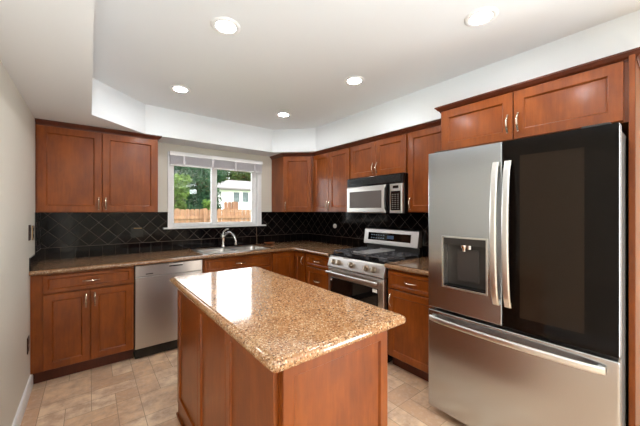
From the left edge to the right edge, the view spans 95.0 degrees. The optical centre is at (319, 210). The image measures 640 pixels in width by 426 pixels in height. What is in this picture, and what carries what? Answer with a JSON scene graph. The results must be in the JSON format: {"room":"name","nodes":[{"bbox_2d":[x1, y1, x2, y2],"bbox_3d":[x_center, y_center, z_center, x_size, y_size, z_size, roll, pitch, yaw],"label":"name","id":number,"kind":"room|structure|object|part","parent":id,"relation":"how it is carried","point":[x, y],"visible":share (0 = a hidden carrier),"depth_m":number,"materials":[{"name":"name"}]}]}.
{"room":"kitchen","nodes":[
{"label":"kitchen","id":0,"kind":"room"},
{"bbox_2d":[0,60,34,425],"bbox_3d":[0.229,0.096,-0.950,0.100,2.537,9.224,0,0,-38],"label":"wall","id":1,"kind":"structure","parent":0,"point":[17,122],"depth_m":1.78,"materials":[{"name":"grey paint"}]},
{"bbox_2d":[12,374,32,425],"bbox_3d":[0.408,1.312,-1.085,0.014,0.105,8.590,0,0,-38],"label":"baseboard","id":2,"kind":"structure","parent":1,"relation":"attached to","point":[21,409],"depth_m":1.98,"materials":[{"name":"white paint"}]},
{"bbox_2d":[27,336,29,354],"bbox_3d":[-2.155,0.989,2.166,0.008,0.117,0.072,0,0,-38],"label":"wall outlet","id":3,"kind":"object","parent":1,"relation":"attached to","point":[28,339],"visible":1,"depth_m":2.15,"materials":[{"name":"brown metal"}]},
{"bbox_2d":[29,225,30,240],"bbox_3d":[-2.202,0.164,2.225,0.008,0.117,0.072,0,0,-38],"label":"light switch","id":4,"kind":"object","parent":1,"relation":"attached to","point":[29,225],"visible":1,"depth_m":2.20,"materials":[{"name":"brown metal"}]},
{"bbox_2d":[32,225,33,239],"bbox_3d":[-2.301,0.174,2.350,0.008,0.117,0.070,0,0,-38],"label":"wall outlet","id":5,"kind":"object","parent":1,"relation":"attached to","point":[32,225],"visible":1,"depth_m":2.34,"materials":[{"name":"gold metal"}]},
{"bbox_2d":[29,212,40,270],"bbox_3d":[-2.390,0.234,2.464,0.009,0.444,0.620,0,0,-38],"label":"tile backsplash","id":6,"kind":"structure","parent":1,"relation":"attached to","point":[34,259],"depth_m":2.51,"materials":[{"name":"black tile"}]},
{"bbox_2d":[80,142,271,257],"bbox_3d":[-1.446,0.096,3.697,3.218,2.537,0.150,0,0,-38],"label":"wall","id":7,"kind":"structure","parent":0,"point":[163,148],"depth_m":3.62,"materials":[{"name":"grey paint"}]},
{"bbox_2d":[35,124,157,212],"bbox_3d":[-2.112,-0.370,2.846,0.915,0.766,0.359,0,0,-38],"label":"upper cabinet","id":8,"kind":"object","parent":7,"relation":"attached to","point":[76,170],"visible":1,"depth_m":2.70,"materials":[{"name":"brown wood"}]},
{"bbox_3d":[-2.209,-0.358,2.602,0.434,0.731,0.020,0,0,-38],"label":"door","id":9,"kind":"part","parent":8,"relation":"part of","materials":[{"name":"brown wood"}]},
{"bbox_3d":[-1.857,-0.358,2.880,0.452,0.731,0.020,0,0,-38],"label":"door","id":10,"kind":"part","parent":8,"relation":"part of","materials":[{"name":"brown wood"}]},
{"bbox_2d":[35,118,161,140],"bbox_3d":[-2.106,-0.752,2.866,0.948,0.042,0.335,0,0,-38],"label":"crown molding","id":11,"kind":"structure","parent":7,"relation":"attached to","point":[37,121],"depth_m":2.70,"materials":[{"name":"brown wood"}]},
{"bbox_2d":[41,212,305,259],"bbox_3d":[-1.397,0.234,3.634,3.000,0.444,0.008,0,0,-38],"label":"tile backsplash","id":12,"kind":"structure","parent":7,"relation":"attached to","point":[64,235],"depth_m":3.17,"materials":[{"name":"black tile"}]},
{"bbox_2d":[131,227,142,237],"bbox_3d":[-1.977,0.229,3.165,0.117,0.117,0.010,0,0,-38],"label":"wall outlet","id":13,"kind":"object","parent":12,"relation":"attached to","point":[136,232],"visible":1,"depth_m":3.16,"materials":[{"name":"black plastic"}]},
{"bbox_2d":[163,151,265,228],"bbox_3d":[-1.301,-0.237,3.753,1.285,0.888,0.150,0,0,-38],"label":"window","id":14,"kind":"structure","parent":7,"relation":"in","point":[255,177],"depth_m":3.73,"materials":[{"name":"white plastic"}]},
{"bbox_3d":[-1.553,-0.218,3.632,0.527,0.815,0.030,0,0,-38],"label":"sash","id":15,"kind":"part","parent":14,"relation":"part of","materials":[{"name":"white plastic"}]},
{"bbox_3d":[-1.290,0.198,3.740,1.285,0.018,0.115,0,0,-38],"label":"sill","id":16,"kind":"part","parent":14,"relation":"part of","materials":[{"name":"white paint"}]},
{"bbox_2d":[169,151,262,172],"bbox_3d":[-1.257,-0.602,3.688,1.161,0.162,0.052,0,0,-38],"label":"window blind","id":17,"kind":"object","parent":14,"relation":"attached to","point":[183,159],"visible":1,"depth_m":3.62,"materials":[{"name":"white plastic"}]},
{"bbox_3d":[-1.257,-0.529,3.687,1.149,0.016,0.033,0,0,-38],"label":"rail","id":18,"kind":"part","parent":17,"relation":"part of","materials":[{"name":"white plastic"}]},
{"bbox_3d":[-1.143,-0.218,3.910,0.611,0.815,0.030,0,0,-38],"label":"sash","id":19,"kind":"part","parent":14,"relation":"part of","materials":[{"name":"white plastic"}]},
{"bbox_2d":[272,156,312,211],"bbox_3d":[-0.272,-0.370,4.139,0.622,0.766,0.605,0,0,-38],"label":"upper cabinet","id":20,"kind":"object","parent":7,"relation":"attached to","point":[292,177],"visible":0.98,"depth_m":3.92,"materials":[{"name":"brown wood"}]},
{"bbox_3d":[-0.298,-0.358,3.910,0.377,0.731,0.020,0,0,7],"label":"door","id":21,"kind":"part","parent":20,"relation":"part of","materials":[{"name":"brown wood"}]},
{"bbox_2d":[270,119,440,159],"bbox_3d":[0.268,-0.752,3.363,2.543,0.042,0.295,0,0,44],"label":"crown molding","id":22,"kind":"structure","parent":20,"relation":"attached to","point":[434,123],"depth_m":3.11,"materials":[{"name":"brown wood"}]},
{"bbox_2d":[20,348,466,425],"bbox_3d":[1.410,1.414,0.110,3.268,0.100,9.428,0,0,-38],"label":"floor","id":23,"kind":"structure","parent":0,"point":[142,391],"depth_m":2.13,"materials":[{"name":"beige tile"}]},
{"bbox_2d":[30,266,133,383],"bbox_3d":[-2.122,0.930,2.666,0.676,0.868,0.630,0,0,-38],"label":"base cabinet","id":24,"kind":"object","parent":23,"relation":"on","point":[80,321],"visible":1,"depth_m":2.43,"materials":[{"name":"brown wood"}]},
{"bbox_3d":[-2.052,0.956,2.381,0.291,0.593,0.020,0,0,-38],"label":"door","id":25,"kind":"part","parent":24,"relation":"part of","materials":[{"name":"brown wood"}]},
{"bbox_3d":[-1.932,0.579,2.475,0.596,0.140,0.020,0,0,-38],"label":"drawer","id":26,"kind":"part","parent":24,"relation":"part of","materials":[{"name":"brown wood"}]},
{"bbox_3d":[-1.816,0.956,2.567,0.301,0.593,0.020,0,0,-38],"label":"door","id":27,"kind":"part","parent":24,"relation":"part of","materials":[{"name":"brown wood"}]},
{"bbox_2d":[133,259,201,358],"bbox_3d":[-1.621,0.925,3.065,0.595,0.854,0.578,0,0,-38],"label":"dishwasher","id":28,"kind":"object","parent":23,"relation":"on","point":[155,297],"visible":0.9,"depth_m":2.77,"materials":[{"name":"silver metal"}]},
{"bbox_3d":[-1.469,1.310,2.873,0.591,0.084,0.048,0,0,-38],"label":"kick plate","id":29,"kind":"part","parent":28,"relation":"part of","materials":[{"name":"black ceramic"}]},
{"bbox_3d":[-1.456,0.555,2.856,0.591,0.106,0.030,0,0,-38],"label":"control panel","id":30,"kind":"part","parent":28,"relation":"part of","materials":[{"name":"silver metal"}]},
{"bbox_2d":[202,252,270,272],"bbox_3d":[-1.066,0.930,3.498,0.800,0.868,0.630,0,0,-38],"label":"base cabinet","id":31,"kind":"object","parent":23,"relation":"on","point":[261,260],"visible":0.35,"depth_m":3.26,"materials":[{"name":"brown wood"}]},
{"bbox_3d":[-0.746,0.956,3.409,0.388,0.593,0.020,0,0,-38],"label":"door","id":32,"kind":"part","parent":31,"relation":"part of","materials":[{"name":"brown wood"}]},
{"bbox_2d":[176,289,386,425],"bbox_3d":[-0.324,0.930,1.612,0.574,0.868,1.339,0,0,-38],"label":"kitchen island","id":33,"kind":"object","parent":23,"relation":"on","point":[220,383],"visible":0.73,"depth_m":1.18,"materials":[{"name":"brown wood"}]},
{"bbox_3d":[-0.324,1.321,1.612,0.574,0.085,1.339,0,0,-38],"label":"molding","id":34,"kind":"part","parent":33,"relation":"part of","materials":[{"name":"brown wood"}]},
{"bbox_3d":[-0.803,0.886,1.781,0.017,0.780,0.460,0,0,-38],"label":"panel","id":35,"kind":"part","parent":33,"relation":"part of","materials":[{"name":"brown wood"}]},
{"bbox_3d":[-0.532,0.886,1.437,0.017,0.780,0.414,0,0,-38],"label":"panel","id":36,"kind":"part","parent":33,"relation":"part of","materials":[{"name":"brown wood"}]},
{"bbox_3d":[-0.273,0.886,1.107,0.017,0.780,0.422,0,0,-38],"label":"panel","id":37,"kind":"part","parent":33,"relation":"part of","materials":[{"name":"brown wood"}]},
{"bbox_2d":[170,267,405,372],"bbox_3d":[-0.329,0.476,1.659,0.672,0.039,1.469,0,0,-38],"label":"island countertop","id":38,"kind":"structure","parent":33,"relation":"on","point":[284,322],"depth_m":1.30,"materials":[{"name":"stone"}]},
{"bbox_3d":[0.081,0.886,1.097,0.516,0.780,0.017,0,0,-38],"label":"panel","id":39,"kind":"part","parent":33,"relation":"part of","materials":[{"name":"brown wood"}]},
{"bbox_2d":[271,250,306,282],"bbox_3d":[-0.321,0.930,3.954,0.930,0.868,0.834,0,0,-38],"label":"base cabinet","id":40,"kind":"object","parent":23,"relation":"on","point":[292,263],"visible":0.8,"depth_m":3.64,"materials":[{"name":"brown wood"}]},
{"bbox_2d":[29,240,361,275],"bbox_3d":[-0.997,0.474,3.120,3.007,0.036,1.293,0,0,-38],"label":"countertop","id":41,"kind":"structure","parent":40,"relation":"on","point":[44,267],"depth_m":2.90,"materials":[{"name":"brown stone"}]},
{"bbox_2d":[220,228,236,247],"bbox_3d":[-1.115,0.335,3.604,0.253,0.236,0.068,0,0,20],"label":"kitchen faucet","id":42,"kind":"object","parent":41,"relation":"on","point":[223,234],"visible":1,"depth_m":3.61,"materials":[{"name":"silver metal"}]},
{"bbox_3d":[-1.109,0.331,3.593,0.236,0.157,0.033,0,0,25],"label":"spout","id":43,"kind":"part","parent":42,"relation":"part of","materials":[{"name":"silver metal"}]},
{"bbox_2d":[191,245,269,254],"bbox_3d":[-1.061,0.544,3.492,0.790,0.184,0.490,0,0,-38],"label":"sink","id":44,"kind":"object","parent":41,"relation":"in","point":[204,251],"visible":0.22,"depth_m":3.54,"materials":[{"name":"silver metal"}]},
{"bbox_3d":[-1.196,0.543,3.353,0.347,0.183,0.372,0,0,-38],"label":"bowl","id":45,"kind":"part","parent":44,"relation":"part of","materials":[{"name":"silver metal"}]},
{"bbox_3d":[-0.894,0.543,3.592,0.347,0.183,0.372,0,0,-38],"label":"bowl","id":46,"kind":"part","parent":44,"relation":"part of","materials":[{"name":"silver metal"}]},
{"bbox_3d":[-0.456,0.880,3.637,0.306,0.743,0.020,0,0,-38],"label":"door","id":47,"kind":"part","parent":40,"relation":"part of","materials":[{"name":"brown wood"}]},
{"bbox_3d":[-0.248,0.880,3.640,0.020,0.743,0.227,0,0,-38],"label":"door","id":48,"kind":"part","parent":40,"relation":"part of","materials":[{"name":"brown wood"}]},
{"bbox_2d":[306,253,328,289],"bbox_3d":[0.192,0.930,3.529,0.650,0.868,0.464,0,0,-38],"label":"base cabinet","id":49,"kind":"object","parent":23,"relation":"on","point":[316,267],"visible":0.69,"depth_m":3.36,"materials":[{"name":"brown wood"}]},
{"bbox_3d":[-0.026,0.802,3.357,0.020,0.283,0.440,0,0,-38],"label":"drawer","id":50,"kind":"part","parent":49,"relation":"part of","materials":[{"name":"brown wood"}]},
{"bbox_3d":[-0.026,0.579,3.357,0.020,0.140,0.440,0,0,-38],"label":"drawer","id":51,"kind":"part","parent":49,"relation":"part of","materials":[{"name":"brown wood"}]},
{"bbox_2d":[325,228,422,362],"bbox_3d":[0.545,0.782,3.022,0.702,1.163,0.761,0,0,-38],"label":"gas range","id":52,"kind":"object","parent":23,"relation":"on","point":[358,274],"visible":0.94,"depth_m":2.92,"materials":[{"name":"silver metal"}]},
{"bbox_3d":[0.294,0.636,2.824,0.063,0.025,0.701,0,0,-38],"label":"oven handle","id":53,"kind":"part","parent":52,"relation":"part of","materials":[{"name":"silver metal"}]},
{"bbox_3d":[0.337,0.873,2.858,0.045,0.553,0.753,0,0,-38],"label":"oven door","id":54,"kind":"part","parent":52,"relation":"part of","materials":[{"name":"silver metal"}]},
{"bbox_3d":[0.349,0.532,2.867,0.084,0.112,0.761,0,0,-38],"label":"control panel","id":55,"kind":"part","parent":52,"relation":"part of","materials":[{"name":"silver metal"}]},
{"bbox_2d":[332,252,419,263],"bbox_3d":[0.570,0.469,3.042,0.519,0.017,0.761,0,0,-38],"label":"cooktop","id":56,"kind":"object","parent":52,"relation":"in","point":[343,255],"depth_m":2.86,"materials":[{"name":"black metal"}]},
{"bbox_2d":[388,268,432,381],"bbox_3d":[0.962,0.930,2.551,0.650,0.868,0.485,0,0,-38],"label":"base cabinet","id":57,"kind":"object","parent":23,"relation":"on","point":[408,292],"visible":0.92,"depth_m":2.39,"materials":[{"name":"brown wood"}]},
{"bbox_2d":[384,257,428,275],"bbox_3d":[0.959,0.474,2.549,0.640,0.036,0.487,0,0,-38],"label":"countertop","id":58,"kind":"structure","parent":57,"relation":"on","point":[420,265],"depth_m":2.47,"materials":[{"name":"brown stone"}]},
{"bbox_3d":[0.744,0.589,2.379,0.020,0.150,0.462,0,0,-38],"label":"drawer","id":59,"kind":"part","parent":57,"relation":"part of","materials":[{"name":"brown wood"}]},
{"bbox_2d":[429,122,628,425],"bbox_3d":[1.306,0.482,1.859,0.866,1.763,0.914,0,0,-38],"label":"refrigerator","id":60,"kind":"object","parent":23,"relation":"on","point":[529,237],"visible":0.98,"depth_m":1.53,"materials":[{"name":"grey metal"}]},
{"bbox_3d":[0.901,0.327,1.818,0.053,0.331,0.279,0,0,-38],"label":"dispenser frame","id":61,"kind":"part","parent":60,"relation":"part of","materials":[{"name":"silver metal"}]},
{"bbox_3d":[0.901,0.128,1.833,0.065,1.029,0.452,0,0,-38],"label":"door","id":62,"kind":"part","parent":60,"relation":"part of","materials":[{"name":"silver metal"}]},
{"bbox_3d":[0.975,0.126,1.634,0.066,0.800,0.033,0,0,-38],"label":"handle","id":63,"kind":"part","parent":60,"relation":"part of","materials":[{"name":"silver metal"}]},
{"bbox_3d":[1.012,0.126,1.587,0.066,0.800,0.033,0,0,-38],"label":"handle","id":64,"kind":"part","parent":60,"relation":"part of","materials":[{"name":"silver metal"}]},
{"bbox_3d":[1.044,0.984,1.651,0.065,0.650,0.914,0,0,-38],"label":"freezer drawer","id":65,"kind":"part","parent":60,"relation":"part of","materials":[{"name":"silver metal"}]},
{"bbox_3d":[1.161,0.128,1.454,0.004,1.027,0.456,0,0,-38],"label":"glass","id":66,"kind":"part","parent":60,"relation":"part of","materials":[{"name":"black glass"}]},
{"bbox_3d":[1.186,0.128,1.474,0.061,1.029,0.458,0,0,-38],"label":"door","id":67,"kind":"part","parent":60,"relation":"part of","materials":[{"name":"silver metal"}]},
{"bbox_2d":[629,54,639,425],"bbox_3d":[1.739,0.305,1.597,0.608,2.117,0.022,0,0,-38],"label":"end panel","id":68,"kind":"object","parent":23,"relation":"on","point":[634,71],"visible":1,"depth_m":1.41,"materials":[{"name":"brown wood"}]},
{"bbox_2d":[0,0,639,156],"bbox_3d":[1.423,-0.923,0.054,3.018,0.299,9.124,0,0,-38],"label":"soffit","id":69,"kind":"structure","parent":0,"point":[46,46],"depth_m":2.09,"materials":[{"name":"white paint"}]},
{"bbox_2d":[93,0,639,129],"bbox_3d":[1.454,-1.123,0.014,3.218,0.100,9.224,0,0,-38],"label":"ceiling","id":70,"kind":"structure","parent":0,"point":[294,57],"depth_m":1.94,"materials":[{"name":"white paint"}]},
{"bbox_2d":[170,85,190,92],"bbox_3d":[-1.227,-1.068,2.577,0.168,0.010,0.168,0,0,-38],"label":"recessed light","id":71,"kind":"object","parent":70,"relation":"in","point":[176,88],"visible":1,"depth_m":2.57,"materials":[{"name":"white paint"}]},
{"bbox_2d":[174,87,186,91],"bbox_3d":[-1.227,-1.070,2.577,0.106,0.002,0.106,0,0,-38],"label":"diffuser","id":72,"kind":"object","parent":71,"relation":"attached to","point":[176,89],"depth_m":2.58,"materials":[{"name":"white plastic"}]},
{"bbox_2d":[210,16,240,34],"bbox_3d":[-0.546,-1.068,1.699,0.168,0.010,0.168,0,0,-38],"label":"recessed light","id":73,"kind":"object","parent":70,"relation":"in","point":[222,25],"visible":1,"depth_m":1.69,"materials":[{"name":"white paint"}]},
{"bbox_2d":[216,21,234,31],"bbox_3d":[-0.546,-1.070,1.699,0.106,0.002,0.106,0,0,-38],"label":"diffuser","id":74,"kind":"object","parent":73,"relation":"attached to","point":[221,26],"depth_m":1.70,"materials":[{"name":"white plastic"}]},
{"bbox_2d":[276,112,290,116],"bbox_3d":[-0.406,-1.068,3.258,0.168,0.010,0.168,0,0,-38],"label":"recessed light","id":75,"kind":"object","parent":70,"relation":"in","point":[279,114],"visible":1,"depth_m":3.25,"materials":[{"name":"white paint"}]},
{"bbox_2d":[344,76,364,85],"bbox_3d":[0.282,-1.068,2.409,0.168,0.010,0.168,0,0,-38],"label":"recessed light","id":76,"kind":"object","parent":70,"relation":"in","point":[352,80],"visible":1,"depth_m":2.40,"materials":[{"name":"white paint"}]},
{"bbox_2d":[348,78,360,83],"bbox_3d":[0.282,-1.070,2.409,0.106,0.002,0.106,0,0,-38],"label":"diffuser","id":77,"kind":"object","parent":76,"relation":"attached to","point":[350,80],"depth_m":2.41,"materials":[{"name":"white plastic"}]},
{"bbox_2d":[464,6,498,26],"bbox_3d":[0.891,-1.068,1.620,0.168,0.010,0.168,0,0,-38],"label":"recessed light","id":78,"kind":"object","parent":70,"relation":"in","point":[482,16],"visible":1,"depth_m":1.61,"materials":[{"name":"white paint"}]},
{"bbox_2d":[470,11,491,23],"bbox_3d":[0.891,-1.070,1.620,0.106,0.002,0.106,0,0,-38],"label":"diffuser","id":79,"kind":"object","parent":78,"relation":"attached to","point":[480,17],"depth_m":1.62,"materials":[{"name":"white plastic"}]},
{"bbox_3d":[2.679,0.096,0.979,0.100,2.537,9.224,0,0,-38],"label":"wall","id":80,"kind":"structure","parent":0,"visible":0},
{"bbox_2d":[313,147,350,211],"bbox_3d":[0.233,-0.370,3.708,0.364,0.766,0.706,0,0,-38],"label":"upper cabinet","id":81,"kind":"object","parent":80,"relation":"attached to","point":[331,170],"visible":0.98,"depth_m":3.59,"materials":[{"name":"brown wood"}]},
{"bbox_3d":[0.015,-0.358,3.767,0.020,0.731,0.319,0,0,-38],"label":"door","id":82,"kind":"part","parent":81,"relation":"part of","materials":[{"name":"brown wood"}]},
{"bbox_3d":[0.227,-0.358,3.498,0.020,0.731,0.359,0,0,-38],"label":"door","id":83,"kind":"part","parent":81,"relation":"part of","materials":[{"name":"brown wood"}]},
{"bbox_2d":[306,212,428,256],"bbox_3d":[0.574,0.258,3.563,0.008,0.492,2.559,0,0,-38],"label":"tile backsplash","id":84,"kind":"structure","parent":80,"relation":"attached to","point":[351,227],"depth_m":3.71,"materials":[{"name":"black tile"}]},
{"bbox_2d":[333,222,336,230],"bbox_3d":[0.203,0.214,4.003,0.030,0.117,0.072,0,0,-38],"label":"wall outlet","id":85,"kind":"object","parent":84,"relation":"attached to","point":[335,223],"visible":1,"depth_m":3.99,"materials":[{"name":"white plastic"}]},
{"bbox_2d":[351,133,407,178],"bbox_3d":[0.688,-0.555,3.129,0.364,0.395,0.761,0,0,-38],"label":"upper cabinet","id":86,"kind":"object","parent":80,"relation":"attached to","point":[386,156],"visible":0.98,"depth_m":2.99,"materials":[{"name":"brown wood"}]},
{"bbox_3d":[0.468,-0.544,3.192,0.020,0.360,0.366,0,0,-38],"label":"door","id":87,"kind":"part","parent":86,"relation":"part of","materials":[{"name":"brown wood"}]},
{"bbox_2d":[347,173,424,213],"bbox_3d":[0.662,-0.166,3.104,0.416,0.380,0.752,0,0,-38],"label":"microwave","id":88,"kind":"object","parent":86,"relation":"attached to","point":[388,193],"visible":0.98,"depth_m":2.92,"materials":[{"name":"silver metal"}]},
{"bbox_3d":[0.481,-0.120,3.087,0.035,0.280,0.542,0,0,-38],"label":"door","id":89,"kind":"part","parent":88,"relation":"part of","materials":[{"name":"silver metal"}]},
{"bbox_3d":[0.650,-0.120,2.842,0.072,0.280,0.044,0,0,-38],"label":"handle","id":90,"kind":"part","parent":88,"relation":"part of","materials":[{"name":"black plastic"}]},
{"bbox_2d":[392,194,398,208],"bbox_3d":[0.710,-0.091,2.765,0.001,0.140,0.080,0,0,-38],"label":"keypad","id":91,"kind":"object","parent":88,"relation":"attached to","point":[395,197],"depth_m":2.76,"materials":[{"name":"grey"}]},
{"bbox_3d":[0.726,-0.120,2.776,0.034,0.280,0.146,0,0,-38],"label":"control panel","id":92,"kind":"part","parent":88,"relation":"part of","materials":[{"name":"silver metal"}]},
{"bbox_3d":[0.698,-0.544,2.900,0.020,0.360,0.367,0,0,-38],"label":"door","id":93,"kind":"part","parent":86,"relation":"part of","materials":[{"name":"brown wood"}]},
{"bbox_2d":[408,125,440,211],"bbox_3d":[1.074,-0.370,2.639,0.364,0.766,0.482,0,0,-38],"label":"upper cabinet","id":94,"kind":"object","parent":80,"relation":"attached to","point":[421,143],"visible":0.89,"depth_m":2.64,"materials":[{"name":"brown wood"}]},
{"bbox_2d":[441,61,628,150],"bbox_3d":[1.416,-0.595,1.977,0.646,0.317,0.971,0,0,-38],"label":"upper cabinet","id":95,"kind":"object","parent":80,"relation":"attached to","point":[600,95],"visible":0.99,"depth_m":1.68,"materials":[{"name":"brown wood"}]},
{"bbox_3d":[1.051,-0.588,1.996,0.020,0.292,0.466,0,0,-38],"label":"door","id":96,"kind":"part","parent":95,"relation":"part of","materials":[{"name":"brown wood"}]},
{"bbox_3d":[1.157,-0.541,1.815,0.038,0.116,0.014,0,0,-38],"label":"handle","id":97,"kind":"part","parent":95,"relation":"part of","materials":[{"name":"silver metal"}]},
{"bbox_3d":[1.192,-0.541,1.771,0.038,0.116,0.014,0,0,-38],"label":"handle","id":98,"kind":"part","parent":95,"relation":"part of","materials":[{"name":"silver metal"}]},
{"bbox_2d":[434,47,639,113],"bbox_3d":[1.432,-0.752,1.975,0.622,0.042,1.064,0,0,-38],"label":"crown molding","id":99,"kind":"structure","parent":95,"relation":"attached to","point":[622,56],"depth_m":1.66,"materials":[{"name":"brown wood"}]},
{"bbox_3d":[1.344,-0.588,1.623,0.020,0.292,0.472,0,0,-38],"label":"door","id":100,"kind":"part","parent":95,"relation":"part of","materials":[{"name":"brown wood"}]},
{"label":"outside","id":101,"kind":"structure","parent":0,"visible":0},
{"bbox_3d":[-4.516,1.964,21.900,100.000,0.200,120.000,0,0,-38],"label":"ground","id":102,"kind":"structure","parent":101,"visible":0},
{"bbox_2d":[174,174,192,209],"bbox_3d":[-5.673,0.190,11.449,1.277,3.352,1.376,0,0,-38],"label":"tree","id":103,"kind":"object","parent":102,"relation":"on","point":[181,182],"visible":0.42,"depth_m":11.34,"materials":[{"name":"green plant"}]},
{"bbox_2d":[174,166,218,221],"bbox_3d":[-6.691,-0.413,14.854,3.072,4.564,2.712,0,0,7],"label":"tree","id":104,"kind":"object","parent":102,"relation":"on","point":[199,189],"visible":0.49,"depth_m":14.39,"materials":[{"name":"green plant"}]},
{"bbox_2d":[185,169,227,215],"bbox_3d":[-7.368,-0.610,17.822,3.244,4.956,2.959,0,0,-38],"label":"tree","id":105,"kind":"object","parent":102,"relation":"on","point":[220,174],"visible":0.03,"depth_m":17.81,"materials":[{"name":"green plant"}]},
{"bbox_2d":[202,199,210,209],"bbox_3d":[-4.715,0.661,12.402,0.685,2.410,0.820,0,0,-38],"label":"tree","id":106,"kind":"object","parent":102,"relation":"on","point":[205,201],"visible":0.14,"depth_m":12.17,"materials":[{"name":"green plant"}]},
{"bbox_2d":[174,208,250,222],"bbox_3d":[-2.248,0.891,10.270,7.974,1.945,0.120,0,0,-38],"label":"wooden fence","id":107,"kind":"object","parent":102,"relation":"on","point":[180,216],"visible":0.15,"depth_m":9.28,"materials":[{"name":"brown wood"}]},
{"bbox_3d":[-3.605,0.891,9.186,0.100,1.945,0.095,0,0,-38],"label":"post","id":108,"kind":"part","parent":107,"relation":"part of","materials":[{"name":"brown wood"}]},
{"bbox_3d":[-2.290,0.194,10.263,7.900,0.090,0.040,0,0,-38],"label":"rail","id":109,"kind":"part","parent":107,"relation":"part of","materials":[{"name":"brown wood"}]},
{"bbox_2d":[218,170,239,182],"bbox_3d":[-12.433,-2.075,36.930,4.912,7.886,4.469,0,0,-38],"label":"tree","id":110,"kind":"object","parent":102,"relation":"on","point":[228,177],"visible":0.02,"depth_m":36.29,"materials":[{"name":"green plant"}]},
{"bbox_2d":[224,201,237,209],"bbox_3d":[-3.305,0.754,10.966,0.554,2.220,0.120,0,0,-38],"label":"wooden fence","id":111,"kind":"object","parent":102,"relation":"on","point":[230,205],"visible":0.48,"depth_m":10.96,"materials":[{"name":"brown wood"}]},
{"bbox_3d":[-3.333,0.757,11.007,0.548,2.213,0.020,0,0,-38],"label":"picket panel","id":112,"kind":"part","parent":111,"relation":"part of","materials":[{"name":"brown wood"}]},
{"bbox_2d":[217,180,250,221],"bbox_3d":[-7.217,-0.584,29.956,10.500,4.896,9.200,0,0,-38],"label":"neighbor house","id":113,"kind":"structure","parent":102,"relation":"on","point":[231,190],"depth_m":25.13,"materials":[{"name":"white"}]},
{"bbox_2d":[230,171,250,180],"bbox_3d":[-11.724,-2.540,44.094,5.691,8.819,8.006,0,0,-38],"label":"tree","id":114,"kind":"object","parent":102,"relation":"on","point":[243,176],"visible":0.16,"depth_m":41.53,"materials":[{"name":"green plant"}]}
]}

